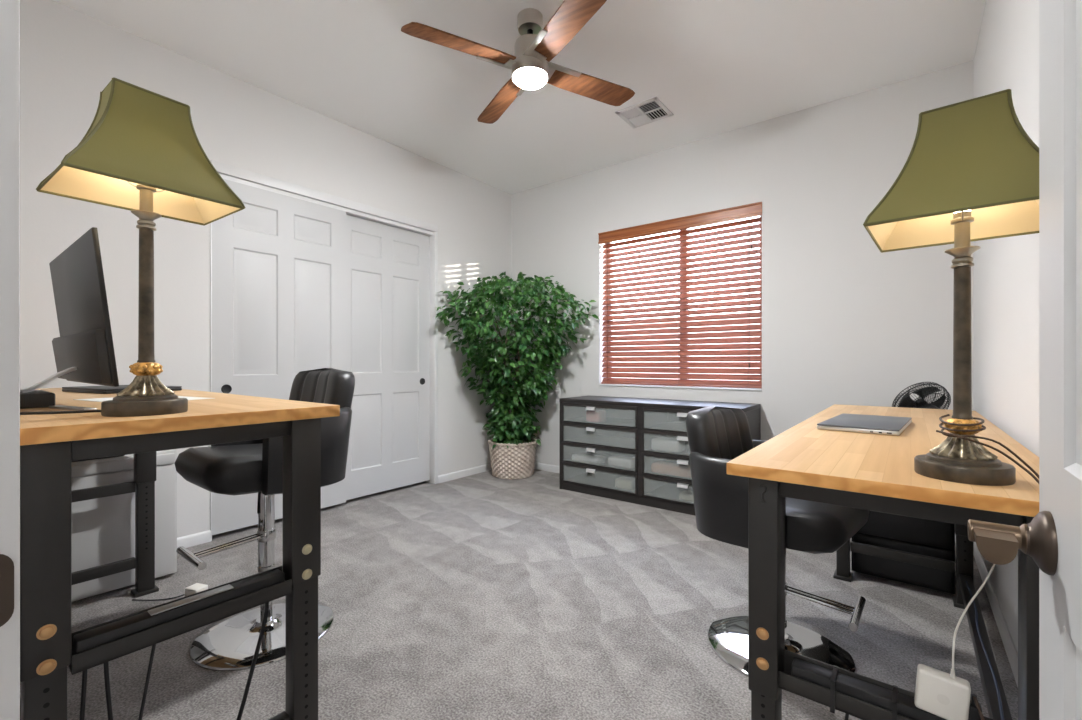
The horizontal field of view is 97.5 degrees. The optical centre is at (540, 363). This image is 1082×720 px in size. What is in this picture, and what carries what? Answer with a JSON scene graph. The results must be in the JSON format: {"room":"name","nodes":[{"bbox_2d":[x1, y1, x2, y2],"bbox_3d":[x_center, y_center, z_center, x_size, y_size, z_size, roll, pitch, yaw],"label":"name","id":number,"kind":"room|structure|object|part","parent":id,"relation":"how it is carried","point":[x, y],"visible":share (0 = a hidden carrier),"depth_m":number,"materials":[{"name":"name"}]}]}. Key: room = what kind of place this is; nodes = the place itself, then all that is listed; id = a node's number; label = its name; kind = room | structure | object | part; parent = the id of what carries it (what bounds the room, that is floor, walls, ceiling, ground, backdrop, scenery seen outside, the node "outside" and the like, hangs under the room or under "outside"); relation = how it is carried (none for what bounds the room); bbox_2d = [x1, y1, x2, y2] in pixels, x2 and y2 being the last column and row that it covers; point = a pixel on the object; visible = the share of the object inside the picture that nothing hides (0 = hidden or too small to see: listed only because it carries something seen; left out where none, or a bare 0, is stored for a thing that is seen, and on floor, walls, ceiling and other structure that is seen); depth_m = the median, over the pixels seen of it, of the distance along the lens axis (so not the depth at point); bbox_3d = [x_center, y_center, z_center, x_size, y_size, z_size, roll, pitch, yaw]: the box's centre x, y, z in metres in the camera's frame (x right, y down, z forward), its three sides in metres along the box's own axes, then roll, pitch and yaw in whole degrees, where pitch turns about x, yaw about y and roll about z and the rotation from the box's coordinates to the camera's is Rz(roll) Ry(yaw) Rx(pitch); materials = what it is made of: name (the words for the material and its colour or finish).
{"room":"home office","nodes":[
{"label":"home office","id":0,"kind":"room"},
{"bbox_2d":[0,0,19,719],"bbox_3d":[-0.233,-0.020,0.158,0.858,2.080,0.144,0,0,38],"label":"door frame","id":1,"kind":"structure","parent":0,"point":[9,9],"depth_m":0.46,"materials":[{"name":"white paint"}]},
{"bbox_2d":[0,554,13,626],"bbox_3d":[-0.526,0.218,0.447,0.002,0.072,0.040,0,0,38],"label":"strike plate","id":2,"kind":"object","parent":1,"relation":"attached to","point":[6,563],"visible":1,"depth_m":0.46,"materials":[{"name":"brown metal"}]},
{"bbox_2d":[20,0,510,537],"bbox_3d":[-1.727,-0.340,3.554,0.750,2.720,3.690,0,0,38],"label":"wall","id":3,"kind":"structure","parent":0,"point":[68,56],"depth_m":2.63,"materials":[{"name":"white paint"}]},
{"bbox_2d":[210,223,211,540],"bbox_3d":[-1.941,-0.043,2.761,0.126,2.126,0.008,0,0,38],"label":"trim","id":4,"kind":"structure","parent":3,"relation":"attached to","point":[210,223],"depth_m":2.72,"materials":[{"name":"white paint"}]},
{"bbox_2d":[212,179,345,534],"bbox_3d":[-1.655,-0.051,3.068,0.039,2.085,0.825,0,0,38],"label":"door","id":5,"kind":"structure","parent":3,"relation":"in","point":[279,261],"depth_m":3.00,"materials":[{"name":"grey paint"}]},
{"bbox_3d":[-1.848,0.152,2.791,0.005,0.055,0.055,0,0,38],"label":"finger pull","id":6,"kind":"part","parent":5,"relation":"part of","materials":[{"name":"black plastic"}]},
{"bbox_2d":[210,160,437,235],"bbox_3d":[-1.408,-1.123,3.391,0.074,0.085,1.653,0,0,38],"label":"trim","id":7,"kind":"structure","parent":3,"relation":"attached to","point":[328,200],"depth_m":3.23,"materials":[{"name":"white paint"}]},
{"bbox_2d":[177,463,491,547],"bbox_3d":[-1.380,0.989,3.379,0.013,0.063,3.540,0,0,38],"label":"baseboard","id":8,"kind":"structure","parent":3,"relation":"attached to","point":[187,541],"depth_m":4.03,"materials":[{"name":"white paint"}]},
{"bbox_2d":[346,214,429,499],"bbox_3d":[-1.211,-0.051,3.714,0.039,2.085,0.825,0,0,38],"label":"door","id":9,"kind":"structure","parent":3,"relation":"in","point":[388,267],"depth_m":3.69,"materials":[{"name":"grey paint"}]},
{"bbox_2d":[425,232,437,483],"bbox_3d":[-0.935,-0.043,4.047,0.133,2.126,0.037,0,0,38],"label":"trim","id":10,"kind":"structure","parent":3,"relation":"attached to","point":[434,238],"depth_m":4.01,"materials":[{"name":"white paint"}]},
{"bbox_2d":[20,469,1017,719],"bbox_3d":[-0.689,1.070,1.150,5.340,0.100,6.610,0,0,38],"label":"floor","id":11,"kind":"structure","parent":0,"point":[480,596],"depth_m":1.89,"materials":[{"name":"carpet"}]},
{"bbox_2d":[72,449,176,601],"bbox_3d":[-2.081,0.714,2.150,0.375,0.588,0.620,0,0,38],"label":"filing cabinet","id":12,"kind":"object","parent":11,"relation":"on","point":[103,529],"visible":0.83,"depth_m":2.10,"materials":[{"name":"white metal"}]},
{"bbox_2d":[72,455,123,461],"bbox_3d":[-2.051,0.388,2.095,0.216,0.065,0.296,0,0,38],"label":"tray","id":13,"kind":"object","parent":12,"relation":"on","point":[120,455],"visible":0.05,"depth_m":2.07,"materials":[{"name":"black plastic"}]},
{"bbox_3d":[-1.939,0.454,2.039,0.015,0.048,0.600,0,0,38],"label":"drawer","id":14,"kind":"part","parent":12,"relation":"part of","materials":[{"name":"grey paint"}]},
{"bbox_2d":[132,583,207,600],"bbox_3d":[-1.605,0.995,2.064,0.293,0.050,0.072,0,0,0],"label":"charger","id":15,"kind":"object","parent":11,"relation":"on","point":[197,587],"visible":0.78,"depth_m":2.04,"materials":[{"name":"white plastic"}]},
{"bbox_2d":[20,388,339,719],"bbox_3d":[-1.410,0.571,1.561,1.798,0.923,0.577,0,0,38],"label":"desk","id":16,"kind":"object","parent":11,"relation":"on","point":[49,443],"depth_m":1.01,"materials":[{"name":"black metal"}]},
{"bbox_3d":[-0.895,0.579,0.855,0.077,0.882,0.076,0,0,38],"label":"leg","id":17,"kind":"part","parent":16,"relation":"part of","materials":[{"name":"black metal"}]},
{"bbox_2d":[20,227,118,408],"bbox_3d":[-1.288,-0.101,1.244,0.626,0.419,0.161,0,0,38],"label":"monitor","id":18,"kind":"object","parent":16,"relation":"on","point":[84,352],"visible":0.91,"depth_m":1.18,"materials":[{"name":"grey plastic"}]},
{"bbox_3d":[-1.286,0.041,1.245,0.056,0.068,0.105,0,0,38],"label":"stand arm","id":19,"kind":"part","parent":18,"relation":"part of","materials":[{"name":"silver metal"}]},
{"bbox_3d":[-1.253,-0.128,1.288,0.625,0.364,0.048,0,0,38],"label":"panel","id":20,"kind":"part","parent":18,"relation":"part of","materials":[{"name":"grey plastic"}]},
{"bbox_2d":[49,405,96,410],"bbox_3d":[-1.106,0.106,1.119,0.176,0.006,0.024,0,0,25],"label":"ruler","id":21,"kind":"object","parent":16,"relation":"on","point":[63,407],"visible":0.83,"depth_m":1.10,"materials":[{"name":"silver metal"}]},
{"bbox_3d":[-0.921,0.781,0.941,0.093,0.503,0.024,0,0,38],"label":"cord","id":22,"kind":"part","parent":16,"relation":"part of","materials":[{"name":"black plastic"}]},
{"bbox_3d":[-0.878,0.781,0.986,0.020,0.503,0.095,0,0,-19],"label":"cord","id":23,"kind":"part","parent":16,"relation":"part of","materials":[{"name":"black plastic"}]},
{"bbox_2d":[62,385,181,393],"bbox_3d":[-1.628,0.100,1.849,0.340,0.017,0.240,0,0,26],"label":"laptop","id":24,"kind":"object","parent":16,"relation":"on","point":[84,389],"visible":0.68,"depth_m":1.77,"materials":[{"name":"black plastic"}]},
{"bbox_3d":[-1.628,0.094,1.849,0.340,0.006,0.240,0,0,26],"label":"lid","id":25,"kind":"part","parent":24,"relation":"part of","materials":[{"name":"grey plastic"}]},
{"bbox_2d":[20,77,245,416],"bbox_3d":[-0.905,-0.240,1.042,0.311,0.698,0.344,0,0,35],"label":"table lamp","id":26,"kind":"object","parent":16,"relation":"on","point":[141,152],"visible":0.99,"depth_m":1.02,"materials":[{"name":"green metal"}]},
{"bbox_3d":[-1.031,0.106,1.030,0.211,0.005,0.019,0,0,-20],"label":"lamp cord","id":27,"kind":"part","parent":26,"relation":"part of","materials":[{"name":"black plastic"}]},
{"bbox_3d":[-0.861,-0.466,1.035,0.232,0.224,0.303,0,0,35],"label":"shade trim","id":28,"kind":"part","parent":26,"relation":"part of","materials":[{"name":"yellow"}]},
{"bbox_3d":[-0.861,-0.466,1.035,0.226,0.218,0.298,0,0,35],"label":"lamp shade","id":29,"kind":"part","parent":26,"relation":"part of","materials":[{"name":"green fabric"}]},
{"bbox_2d":[73,396,214,401],"bbox_3d":[-1.199,0.108,1.439,0.320,0.001,0.220,0,0,26],"label":"paper sheet","id":30,"kind":"object","parent":16,"relation":"on","point":[111,398],"visible":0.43,"depth_m":1.45,"materials":[{"name":"white paper"}]},
{"bbox_3d":[-1.764,0.579,2.116,0.077,0.882,0.082,0,0,38],"label":"leg","id":31,"kind":"part","parent":16,"relation":"part of","materials":[{"name":"black metal"}]},
{"bbox_3d":[-0.877,0.773,1.012,0.130,0.488,0.050,0,0,18],"label":"cord","id":32,"kind":"part","parent":16,"relation":"part of","materials":[{"name":"black plastic"}]},
{"bbox_3d":[-0.809,0.772,1.072,0.169,0.521,0.370,0,0,38],"label":"power strip","id":33,"kind":"part","parent":16,"relation":"part of","materials":[{"name":"black metal"}]},
{"bbox_3d":[-0.760,0.768,1.146,0.193,0.502,0.037,0,0,-25],"label":"cord","id":34,"kind":"part","parent":16,"relation":"part of","materials":[{"name":"black plastic"}]},
{"bbox_3d":[-0.613,0.579,1.218,0.077,0.882,0.086,0,0,38],"label":"leg","id":35,"kind":"part","parent":16,"relation":"part of","materials":[{"name":"black metal"}]},
{"bbox_2d":[175,368,354,670],"bbox_3d":[-1.032,0.520,1.825,0.534,1.000,0.550,0,0,38],"label":"bar stool","id":36,"kind":"object","parent":11,"relation":"on","point":[250,466],"visible":0.66,"depth_m":1.72,"materials":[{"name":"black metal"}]},
{"bbox_3d":[-1.066,0.379,1.782,0.390,0.137,0.435,0,0,38],"label":"seat","id":37,"kind":"part","parent":36,"relation":"part of","materials":[{"name":"black leather"}]},
{"bbox_3d":[-1.008,0.489,1.699,0.011,0.058,0.168,0,0,-29],"label":"height lever","id":38,"kind":"part","parent":36,"relation":"part of","materials":[{"name":"black plastic"}]},
{"bbox_3d":[-1.046,0.995,1.808,0.473,0.050,0.473,0,0,38],"label":"plate","id":39,"kind":"part","parent":36,"relation":"part of","materials":[{"name":"silver metal"}]},
{"bbox_2d":[289,368,354,407],"bbox_3d":[-0.914,0.182,1.977,0.400,0.325,0.166,0,0,38],"label":"backrest","id":40,"kind":"object","parent":36,"relation":"on","point":[323,385],"depth_m":1.91,"materials":[{"name":"black leather"}]},
{"bbox_2d":[488,437,536,478],"bbox_3d":[-0.257,0.857,4.332,0.450,0.319,0.450,0,0,-30],"label":"wicker basket","id":41,"kind":"object","parent":11,"relation":"on","point":[514,461],"visible":0.88,"depth_m":4.16,"materials":[{"name":"beige wicker"}]},
{"bbox_2d":[435,271,598,448],"bbox_3d":[-0.211,0.086,3.987,1.084,1.829,1.117,0,0,38],"label":"ficus tree","id":42,"kind":"object","parent":41,"relation":"in","point":[516,399],"visible":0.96,"depth_m":4.05,"materials":[{"name":"green plant"}]},
{"bbox_2d":[559,395,760,515],"bbox_3d":[0.840,0.652,3.583,1.417,0.735,0.463,0,0,38],"label":"dresser","id":43,"kind":"object","parent":11,"relation":"on","point":[629,428],"visible":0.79,"depth_m":3.56,"materials":[{"name":"black wood"}]},
{"bbox_2d":[572,453,605,463],"bbox_3d":[0.378,0.755,3.772,0.258,0.050,0.120,0,0,38],"label":"folded cloth","id":44,"kind":"object","parent":43,"relation":"in","point":[583,457],"visible":1,"depth_m":3.72,"materials":[{"name":"white fabric"}]},
{"bbox_3d":[0.383,0.349,3.655,0.076,0.027,0.016,0,0,38],"label":"handle","id":45,"kind":"part","parent":43,"relation":"part of","materials":[{"name":"silver metal"}]},
{"bbox_3d":[0.383,0.509,3.655,0.076,0.027,0.016,0,0,38],"label":"handle","id":46,"kind":"part","parent":43,"relation":"part of","materials":[{"name":"silver metal"}]},
{"bbox_3d":[0.383,0.669,3.655,0.076,0.027,0.016,0,0,38],"label":"handle","id":47,"kind":"part","parent":43,"relation":"part of","materials":[{"name":"silver metal"}]},
{"bbox_3d":[0.383,0.829,3.655,0.076,0.027,0.016,0,0,38],"label":"handle","id":48,"kind":"part","parent":43,"relation":"part of","materials":[{"name":"silver metal"}]},
{"bbox_2d":[586,410,605,422],"bbox_3d":[0.431,0.415,3.731,0.123,0.090,0.120,0,0,38],"label":"folded cloth","id":49,"kind":"object","parent":43,"relation":"in","point":[597,416],"visible":0.94,"depth_m":3.69,"materials":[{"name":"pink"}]},
{"bbox_3d":[0.558,0.393,3.793,0.666,0.156,0.417,0,0,38],"label":"drawer","id":50,"kind":"part","parent":43,"relation":"part of","materials":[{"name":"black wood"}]},
{"bbox_3d":[0.558,0.553,3.793,0.666,0.156,0.417,0,0,38],"label":"drawer","id":51,"kind":"part","parent":43,"relation":"part of","materials":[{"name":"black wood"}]},
{"bbox_3d":[0.558,0.712,3.793,0.666,0.156,0.417,0,0,38],"label":"drawer","id":52,"kind":"part","parent":43,"relation":"part of","materials":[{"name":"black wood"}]},
{"bbox_3d":[0.558,0.872,3.793,0.666,0.156,0.417,0,0,38],"label":"drawer","id":53,"kind":"part","parent":43,"relation":"part of","materials":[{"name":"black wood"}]},
{"bbox_2d":[608,455,634,468],"bbox_3d":[0.618,0.745,3.586,0.202,0.070,0.120,0,0,38],"label":"folded cloth","id":54,"kind":"object","parent":43,"relation":"in","point":[616,460],"visible":0.82,"depth_m":3.54,"materials":[{"name":"white fabric"}]},
{"bbox_2d":[615,476,634,489],"bbox_3d":[0.642,0.902,3.567,0.141,0.075,0.120,0,0,38],"label":"folded cloth","id":55,"kind":"object","parent":43,"relation":"in","point":[627,483],"visible":0.8,"depth_m":3.52,"materials":[{"name":"beige fabric"}]},
{"bbox_3d":[1.113,0.553,3.361,0.666,0.156,0.417,0,0,38],"label":"drawer","id":56,"kind":"part","parent":43,"relation":"part of","materials":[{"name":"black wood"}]},
{"bbox_3d":[1.113,0.712,3.361,0.666,0.156,0.417,0,0,38],"label":"drawer","id":57,"kind":"part","parent":43,"relation":"part of","materials":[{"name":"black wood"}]},
{"bbox_2d":[651,437,684,452],"bbox_3d":[0.902,0.578,3.365,0.215,0.085,0.120,0,0,38],"label":"folded cloth","id":58,"kind":"object","parent":43,"relation":"in","point":[674,445],"visible":0.93,"depth_m":3.31,"materials":[{"name":"white fabric"}]},
{"bbox_3d":[1.113,0.393,3.361,0.666,0.156,0.417,0,0,38],"label":"drawer","id":59,"kind":"part","parent":43,"relation":"part of","materials":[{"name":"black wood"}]},
{"bbox_3d":[1.113,0.872,3.361,0.666,0.156,0.417,0,0,38],"label":"drawer","id":60,"kind":"part","parent":43,"relation":"part of","materials":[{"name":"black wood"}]},
{"bbox_2d":[651,461,690,477],"bbox_3d":[0.938,0.745,3.337,0.307,0.070,0.120,0,0,38],"label":"folded cloth","id":61,"kind":"object","parent":43,"relation":"in","point":[662,467],"visible":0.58,"depth_m":3.30,"materials":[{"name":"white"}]},
{"bbox_3d":[0.959,0.349,3.207,0.076,0.027,0.016,0,0,38],"label":"handle","id":62,"kind":"part","parent":43,"relation":"part of","materials":[{"name":"silver metal"}]},
{"bbox_3d":[0.959,0.509,3.207,0.076,0.027,0.016,0,0,38],"label":"handle","id":63,"kind":"part","parent":43,"relation":"part of","materials":[{"name":"silver metal"}]},
{"bbox_3d":[0.959,0.669,3.207,0.076,0.027,0.016,0,0,38],"label":"handle","id":64,"kind":"part","parent":43,"relation":"part of","materials":[{"name":"silver metal"}]},
{"bbox_3d":[0.959,0.829,3.207,0.076,0.027,0.016,0,0,38],"label":"handle","id":65,"kind":"part","parent":43,"relation":"part of","materials":[{"name":"silver metal"}]},
{"bbox_2d":[679,490,693,501],"bbox_3d":[1.067,0.914,3.237,0.227,0.050,0.120,0,0,38],"label":"folded cloth","id":66,"kind":"object","parent":43,"relation":"in","point":[686,495],"visible":0.41,"depth_m":3.23,"materials":[{"name":"beige fabric"}]},
{"bbox_2d":[686,406,869,689],"bbox_3d":[0.835,0.595,1.713,0.534,0.850,0.560,0,0,-44],"label":"bar stool","id":67,"kind":"object","parent":11,"relation":"on","point":[717,436],"visible":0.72,"depth_m":1.62,"materials":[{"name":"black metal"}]},
{"bbox_2d":[686,406,753,459],"bbox_3d":[0.698,0.333,1.854,0.400,0.325,0.166,0,0,-44],"label":"cushion","id":68,"kind":"object","parent":67,"relation":"on","point":[712,431],"depth_m":1.79,"materials":[{"name":"black leather"}]},
{"bbox_3d":[0.847,0.995,1.700,0.473,0.050,0.473,0,0,-44],"label":"plate","id":69,"kind":"part","parent":67,"relation":"part of","materials":[{"name":"silver metal"}]},
{"bbox_3d":[0.870,0.528,1.677,0.390,0.137,0.435,0,0,-44],"label":"seat","id":70,"kind":"part","parent":67,"relation":"part of","materials":[{"name":"black leather"}]},
{"bbox_2d":[727,404,1038,719],"bbox_3d":[1.158,0.621,1.586,0.590,0.807,1.934,0,0,38],"label":"desk","id":71,"kind":"object","parent":11,"relation":"on","point":[867,471],"depth_m":1.01,"materials":[{"name":"black"}]},
{"bbox_3d":[0.502,0.631,1.056,0.072,0.777,0.097,0,0,38],"label":"leg","id":72,"kind":"part","parent":71,"relation":"part of","materials":[{"name":"black metal"}]},
{"bbox_3d":[1.444,0.631,2.268,0.072,0.777,0.097,0,0,38],"label":"leg","id":73,"kind":"part","parent":71,"relation":"part of","materials":[{"name":"black metal"}]},
{"bbox_2d":[817,413,911,435],"bbox_3d":[1.125,0.207,1.639,0.216,0.020,0.430,0,0,42],"label":"laptop","id":74,"kind":"object","parent":71,"relation":"on","point":[874,424],"visible":1,"depth_m":1.55,"materials":[{"name":"grey metal"}]},
{"bbox_3d":[0.644,0.807,0.968,0.150,0.434,0.518,0,0,-31],"label":"power strip","id":75,"kind":"part","parent":71,"relation":"part of","materials":[{"name":"black metal"}]},
{"bbox_2d":[863,89,1038,485],"bbox_3d":[0.812,-0.136,0.907,0.296,0.707,0.285,0,0,41],"label":"table lamp","id":76,"kind":"object","parent":71,"relation":"on","point":[970,172],"visible":0.98,"depth_m":0.88,"materials":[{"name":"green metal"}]},
{"bbox_3d":[0.808,-0.368,0.911,0.285,0.220,0.285,0,0,41],"label":"shade trim","id":77,"kind":"part","parent":76,"relation":"part of","materials":[{"name":"green fabric"}]},
{"bbox_3d":[0.808,-0.368,0.911,0.280,0.214,0.280,0,0,41],"label":"lamp shade","id":78,"kind":"part","parent":76,"relation":"part of","materials":[{"name":"green fabric"}]},
{"bbox_3d":[0.852,0.159,0.875,0.191,0.117,0.123,0,0,38],"label":"lamp cord","id":79,"kind":"part","parent":76,"relation":"part of","materials":[{"name":"brown plastic"}]},
{"bbox_2d":[914,564,995,719],"bbox_3d":[0.834,0.444,0.901,0.281,0.398,0.077,0,0,-19],"label":"charger","id":80,"kind":"object","parent":71,"relation":"attached to","point":[942,694],"visible":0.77,"depth_m":0.86,"materials":[{"name":"white plastic"}]},
{"bbox_3d":[1.786,0.631,2.002,0.074,0.777,0.097,0,0,38],"label":"leg","id":81,"kind":"part","parent":71,"relation":"part of","materials":[{"name":"black metal"}]},
{"bbox_3d":[0.771,0.647,0.796,0.041,0.113,0.091,0,0,-25],"label":"coiled cord","id":82,"kind":"part","parent":71,"relation":"part of","materials":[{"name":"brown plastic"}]},
{"bbox_2d":[965,581,1003,719],"bbox_3d":[1.325,0.875,1.409,0.017,0.007,1.250,0,0,38],"label":"cable","id":83,"kind":"object","parent":71,"relation":"on","point":[970,592],"visible":0.96,"depth_m":1.40,"materials":[{"name":"black plastic"}]},
{"bbox_3d":[0.844,0.631,0.790,0.074,0.777,0.097,0,0,38],"label":"leg","id":84,"kind":"part","parent":71,"relation":"part of","materials":[{"name":"black metal"}]},
{"bbox_2d":[851,511,954,593],"bbox_3d":[1.758,0.714,2.317,0.380,0.588,0.363,0,0,38],"label":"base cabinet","id":85,"kind":"object","parent":11,"relation":"on","point":[930,538],"visible":0.32,"depth_m":2.16,"materials":[{"name":"black wood"}]},
{"bbox_3d":[1.650,0.905,2.179,0.360,0.170,0.012,0,0,38],"label":"drawer","id":86,"kind":"part","parent":85,"relation":"part of","materials":[{"name":"black plastic"}]},
{"bbox_3d":[1.650,0.720,2.179,0.360,0.180,0.012,0,0,38],"label":"drawer","id":87,"kind":"part","parent":85,"relation":"part of","materials":[{"name":"black plastic"}]},
{"bbox_2d":[892,382,955,562],"bbox_3d":[2.043,0.559,2.554,0.300,0.923,0.300,0,0,38],"label":"pedestal fan","id":88,"kind":"object","parent":11,"relation":"on","point":[905,401],"visible":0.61,"depth_m":2.51,"materials":[{"name":"black plastic"}]},
{"bbox_3d":[1.972,0.221,2.554,0.082,0.151,0.069,0,0,38],"label":"blade","id":89,"kind":"part","parent":88,"relation":"part of","materials":[{"name":"grey plastic"}]},
{"bbox_3d":[2.039,0.164,2.520,0.163,0.084,0.058,0,0,-10],"label":"blade","id":90,"kind":"part","parent":88,"relation":"part of","materials":[{"name":"grey plastic"}]},
{"bbox_3d":[2.040,0.262,2.482,0.089,0.104,0.109,0,0,10],"label":"motor","id":91,"kind":"part","parent":88,"relation":"part of","materials":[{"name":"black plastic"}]},
{"bbox_3d":[2.117,0.221,2.555,0.093,0.126,0.088,0,0,38],"label":"blade","id":92,"kind":"part","parent":88,"relation":"part of","materials":[{"name":"grey plastic"}]},
{"bbox_2d":[53,0,985,193],"bbox_3d":[-0.689,-1.750,1.150,5.340,0.100,6.610,0,0,38],"label":"ceiling","id":93,"kind":"structure","parent":0,"point":[719,66],"depth_m":2.67,"materials":[{"name":"white paint"}]},
{"bbox_2d":[401,0,634,123],"bbox_3d":[-0.053,-1.535,2.334,0.922,0.330,0.922,0,0,18],"label":"ceiling fan","id":94,"kind":"object","parent":93,"relation":"hanging from","point":[531,67],"visible":1,"depth_m":2.27,"materials":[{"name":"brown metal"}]},
{"bbox_3d":[-0.367,-1.455,2.164,0.515,0.037,0.130,0,0,-27],"label":"blade","id":95,"kind":"part","parent":94,"relation":"part of","materials":[{"name":"brown wood"}]},
{"bbox_3d":[-0.224,-1.455,2.647,0.130,0.037,0.515,0,0,-27],"label":"blade","id":96,"kind":"part","parent":94,"relation":"part of","materials":[{"name":"brown wood"}]},
{"bbox_2d":[514,68,546,88],"bbox_3d":[-0.053,-1.393,2.334,0.162,0.045,0.162,0,0,38],"label":"diffuser","id":97,"kind":"object","parent":94,"relation":"attached to","point":[526,78],"depth_m":2.30,"materials":[{"name":"white glass"}]},
{"bbox_3d":[0.117,-1.455,2.021,0.130,0.037,0.515,0,0,-27],"label":"blade","id":98,"kind":"part","parent":94,"relation":"part of","materials":[{"name":"brown wood"}]},
{"bbox_3d":[0.260,-1.455,2.505,0.515,0.037,0.130,0,0,-27],"label":"blade","id":99,"kind":"part","parent":94,"relation":"part of","materials":[{"name":"brown wood"}]},
{"bbox_2d":[615,97,672,127],"bbox_3d":[0.703,-1.695,3.225,0.300,0.011,0.275,0,0,38],"label":"ceiling vent","id":100,"kind":"object","parent":93,"relation":"in","point":[651,110],"visible":1,"depth_m":3.22,"materials":[{"name":"white metal"}]},
{"bbox_3d":[0.703,-1.695,3.225,0.244,0.011,0.219,0,0,38],"label":"louver panel","id":101,"kind":"part","parent":100,"relation":"part of","materials":[{"name":"white paint"}]},
{"bbox_2d":[511,60,972,465],"bbox_3d":[1.124,-0.340,3.800,3.690,2.720,0.200,0,0,38],"label":"wall","id":102,"kind":"structure","parent":0,"point":[846,321],"depth_m":3.19,"materials":[{"name":"white paint"}]},
{"bbox_2d":[599,201,761,383],"bbox_3d":[1.067,-0.478,3.791,1.330,1.323,0.114,0,0,38],"label":"trim","id":103,"kind":"structure","parent":102,"relation":"attached to","point":[600,245],"depth_m":4.17,"materials":[{"name":"white paint"}]},
{"bbox_2d":[599,384,761,390],"bbox_3d":[1.064,0.189,3.788,1.326,0.012,0.123,0,0,38],"label":"trim","id":104,"kind":"structure","parent":102,"relation":"attached to","point":[658,386],"depth_m":3.70,"materials":[{"name":"white paint"}]},
{"bbox_2d":[606,216,761,377],"bbox_3d":[1.115,-0.472,3.853,1.330,1.335,0.058,0,0,38],"label":"window","id":105,"kind":"structure","parent":102,"relation":"in","point":[760,216],"depth_m":3.80,"materials":[{"name":"grey plastic"}]},
{"bbox_2d":[598,202,761,388],"bbox_3d":[1.050,-0.477,3.769,1.328,1.314,0.084,0,0,38],"label":"window blind","id":106,"kind":"object","parent":105,"relation":"attached to","point":[721,369],"visible":0.88,"depth_m":3.71,"materials":[{"name":"brown wood"}]},
{"bbox_3d":[0.593,-0.458,4.143,0.002,1.245,0.054,0,0,38],"label":"ladder cord","id":107,"kind":"part","parent":106,"relation":"part of","materials":[{"name":"fabric"}]},
{"bbox_3d":[1.062,0.172,3.779,1.314,0.015,0.048,0,0,38],"label":"rail","id":108,"kind":"part","parent":106,"relation":"part of","materials":[{"name":"brown wood"}]},
{"bbox_3d":[1.488,-0.510,3.387,0.014,1.080,0.014,0,0,38],"label":"pull cord","id":109,"kind":"part","parent":106,"relation":"part of","materials":[{"name":"fabric"}]},
{"bbox_2d":[534,462,955,542],"bbox_3d":[1.059,0.989,3.716,3.424,0.063,0.013,0,0,38],"label":"baseboard","id":110,"kind":"structure","parent":102,"relation":"attached to","point":[540,466],"depth_m":4.48,"materials":[{"name":"white paint"}]},
{"bbox_2d":[973,0,1038,652],"bbox_3d":[1.386,-0.340,1.228,0.120,2.720,3.540,0,0,38],"label":"wall","id":111,"kind":"structure","parent":0,"point":[1005,269],"depth_m":1.69,"materials":[{"name":"white paint"}]},
{"bbox_2d":[974,542,1017,686],"bbox_3d":[1.333,0.989,1.269,0.013,0.063,3.540,0,0,38],"label":"baseboard","id":112,"kind":"structure","parent":111,"relation":"attached to","point":[1007,640],"depth_m":1.82,"materials":[{"name":"white paint"}]},
{"bbox_2d":[967,0,1081,719],"bbox_3d":[0.374,-0.007,0.255,0.168,2.030,0.766,0,0,38],"label":"door","id":113,"kind":"structure","parent":111,"relation":"in","point":[1053,537],"depth_m":0.50,"materials":[{"name":"grey paint"}]},
{"bbox_3d":[0.521,0.201,0.538,0.054,0.038,0.056,0,0,38],"label":"lever handle","id":114,"kind":"part","parent":113,"relation":"part of","materials":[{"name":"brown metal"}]},
{"bbox_3d":[19.579,1.220,25.179,80.000,0.100,56.210,0,0,38],"label":"ground","id":115,"kind":"structure","parent":0,"visible":0},
{"bbox_2d":[613,317,759,380],"bbox_3d":[3.937,-0.155,6.692,26.000,2.650,0.260,0,0,38],"label":"wall","id":116,"kind":"structure","parent":115,"relation":"on","point":[754,317],"depth_m":7.86,"materials":[{"name":"beige paint"}]}
]}

